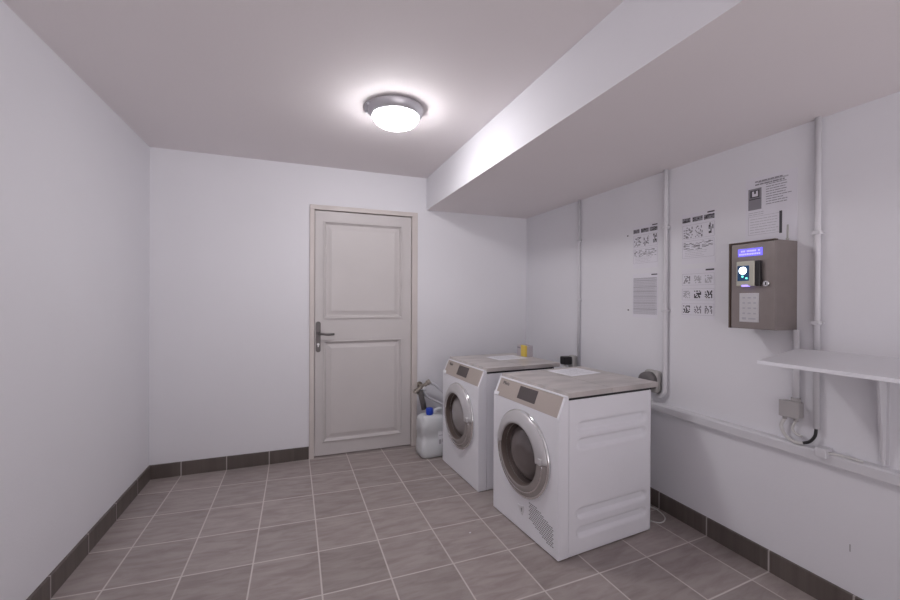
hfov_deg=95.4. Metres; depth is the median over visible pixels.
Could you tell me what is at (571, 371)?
paper sheet
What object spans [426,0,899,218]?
beam
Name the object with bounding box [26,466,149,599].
baseboard
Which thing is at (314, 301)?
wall
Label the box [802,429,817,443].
cable
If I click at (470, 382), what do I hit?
washing machine
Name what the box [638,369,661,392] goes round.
wall socket
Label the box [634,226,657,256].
print
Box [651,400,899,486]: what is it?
conduit
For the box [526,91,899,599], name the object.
wall
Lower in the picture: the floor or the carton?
the floor
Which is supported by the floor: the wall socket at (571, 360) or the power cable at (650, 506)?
the power cable at (650, 506)
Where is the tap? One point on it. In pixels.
(420, 385)
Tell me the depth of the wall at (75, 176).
1.83 m
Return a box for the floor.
[50,444,816,599]
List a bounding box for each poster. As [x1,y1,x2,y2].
[633,222,657,268]
[633,273,657,318]
[681,267,714,319]
[682,209,714,264]
[745,167,797,241]
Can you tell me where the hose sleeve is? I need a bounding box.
[418,390,426,409]
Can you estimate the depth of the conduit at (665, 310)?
2.46 m
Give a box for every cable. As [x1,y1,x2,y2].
[650,506,665,522]
[779,418,804,444]
[791,421,801,437]
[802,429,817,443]
[828,452,863,462]
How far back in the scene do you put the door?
3.43 m
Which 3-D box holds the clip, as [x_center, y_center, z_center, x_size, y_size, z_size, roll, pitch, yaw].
[1.576,0.642,1.728,0.052,0.040,0.040,0,0,-21]
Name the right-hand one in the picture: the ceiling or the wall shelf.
the wall shelf
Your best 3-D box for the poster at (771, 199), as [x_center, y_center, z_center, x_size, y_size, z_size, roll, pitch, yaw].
[1.522,-0.436,1.948,0.002,0.325,0.226,0,0,-21]
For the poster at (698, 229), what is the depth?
2.29 m
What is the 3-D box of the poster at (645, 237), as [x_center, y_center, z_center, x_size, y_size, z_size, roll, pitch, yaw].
[1.257,-0.345,2.640,0.002,0.278,0.200,0,0,-21]
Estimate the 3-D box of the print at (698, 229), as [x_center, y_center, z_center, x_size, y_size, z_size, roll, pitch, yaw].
[1.389,-0.377,2.296,0.001,0.184,0.194,0,0,-21]
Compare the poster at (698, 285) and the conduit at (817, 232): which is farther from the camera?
the poster at (698, 285)
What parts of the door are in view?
handle plate, lever, panel, panel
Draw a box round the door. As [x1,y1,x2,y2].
[309,204,417,458]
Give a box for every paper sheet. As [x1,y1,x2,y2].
[488,355,525,359]
[549,368,599,375]
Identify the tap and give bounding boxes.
[413,379,430,393]
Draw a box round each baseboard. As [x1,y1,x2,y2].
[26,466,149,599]
[149,447,308,479]
[650,487,862,599]
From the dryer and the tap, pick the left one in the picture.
the tap
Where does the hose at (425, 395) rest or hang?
attached to the tap
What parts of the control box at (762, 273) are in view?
keypad plate, door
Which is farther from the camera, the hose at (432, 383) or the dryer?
the hose at (432, 383)
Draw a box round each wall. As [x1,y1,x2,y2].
[0,0,149,599]
[149,147,526,464]
[314,301,314,359]
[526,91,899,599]
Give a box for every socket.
[560,355,576,367]
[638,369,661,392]
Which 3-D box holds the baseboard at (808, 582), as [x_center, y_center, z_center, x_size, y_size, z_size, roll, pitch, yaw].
[1.653,1.244,1.580,0.011,0.109,5.163,0,0,-21]
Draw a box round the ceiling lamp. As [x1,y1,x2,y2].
[364,95,423,131]
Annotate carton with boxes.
[517,344,532,356]
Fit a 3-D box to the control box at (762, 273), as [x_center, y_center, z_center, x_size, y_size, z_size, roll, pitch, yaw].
[1.440,-0.104,1.903,0.185,0.475,0.203,0,0,-21]
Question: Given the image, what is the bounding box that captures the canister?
[416,407,442,458]
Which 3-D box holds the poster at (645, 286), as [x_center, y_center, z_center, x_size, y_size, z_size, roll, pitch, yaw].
[1.256,-0.028,2.641,0.002,0.287,0.200,0,0,-21]
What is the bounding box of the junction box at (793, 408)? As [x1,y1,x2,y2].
[779,397,803,421]
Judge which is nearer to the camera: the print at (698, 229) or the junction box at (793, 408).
the junction box at (793, 408)
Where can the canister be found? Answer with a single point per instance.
(429, 425)
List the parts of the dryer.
door glass, control panel, panel, panel trim, lid, panel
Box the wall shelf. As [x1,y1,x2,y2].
[757,348,899,464]
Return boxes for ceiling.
[2,0,623,177]
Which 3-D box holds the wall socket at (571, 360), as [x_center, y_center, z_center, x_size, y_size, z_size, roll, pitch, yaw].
[0.949,0.518,3.271,0.126,0.150,0.075,0,0,-21]
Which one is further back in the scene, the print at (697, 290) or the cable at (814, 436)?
the print at (697, 290)
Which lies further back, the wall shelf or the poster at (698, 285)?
the poster at (698, 285)
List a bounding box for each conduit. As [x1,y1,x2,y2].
[576,200,581,365]
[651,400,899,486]
[652,169,670,397]
[792,330,799,398]
[811,116,825,428]
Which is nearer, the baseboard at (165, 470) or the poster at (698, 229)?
the poster at (698, 229)
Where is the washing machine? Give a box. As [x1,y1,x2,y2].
[443,353,559,491]
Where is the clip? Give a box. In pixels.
[815,445,832,458]
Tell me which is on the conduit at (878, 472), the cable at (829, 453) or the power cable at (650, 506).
the cable at (829, 453)
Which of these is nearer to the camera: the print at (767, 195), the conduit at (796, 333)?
the conduit at (796, 333)
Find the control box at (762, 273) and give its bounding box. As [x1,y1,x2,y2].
[728,224,796,330]
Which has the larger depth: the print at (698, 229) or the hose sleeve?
the hose sleeve
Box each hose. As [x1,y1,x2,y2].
[423,392,442,404]
[431,382,442,393]
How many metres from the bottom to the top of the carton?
0.089 m
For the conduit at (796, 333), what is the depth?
1.82 m
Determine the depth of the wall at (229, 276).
3.15 m
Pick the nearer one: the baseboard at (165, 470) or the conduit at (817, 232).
the conduit at (817, 232)
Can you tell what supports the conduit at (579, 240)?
attached to the wall at (807, 512)
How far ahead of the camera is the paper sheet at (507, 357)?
3.23 m
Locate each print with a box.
[521,345,526,356]
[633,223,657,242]
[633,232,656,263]
[633,277,656,309]
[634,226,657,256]
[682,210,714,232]
[682,213,714,249]
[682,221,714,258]
[683,276,711,313]
[748,175,787,235]
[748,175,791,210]
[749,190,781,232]
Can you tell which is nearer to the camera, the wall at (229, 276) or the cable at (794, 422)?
the cable at (794, 422)
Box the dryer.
[493,366,657,560]
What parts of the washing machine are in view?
door glass, control panel, panel, panel trim, lid, panel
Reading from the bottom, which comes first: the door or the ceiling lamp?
the door
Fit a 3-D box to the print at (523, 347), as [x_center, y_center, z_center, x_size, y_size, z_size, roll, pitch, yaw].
[0.597,0.410,3.306,0.015,0.088,0.070,0,0,-21]

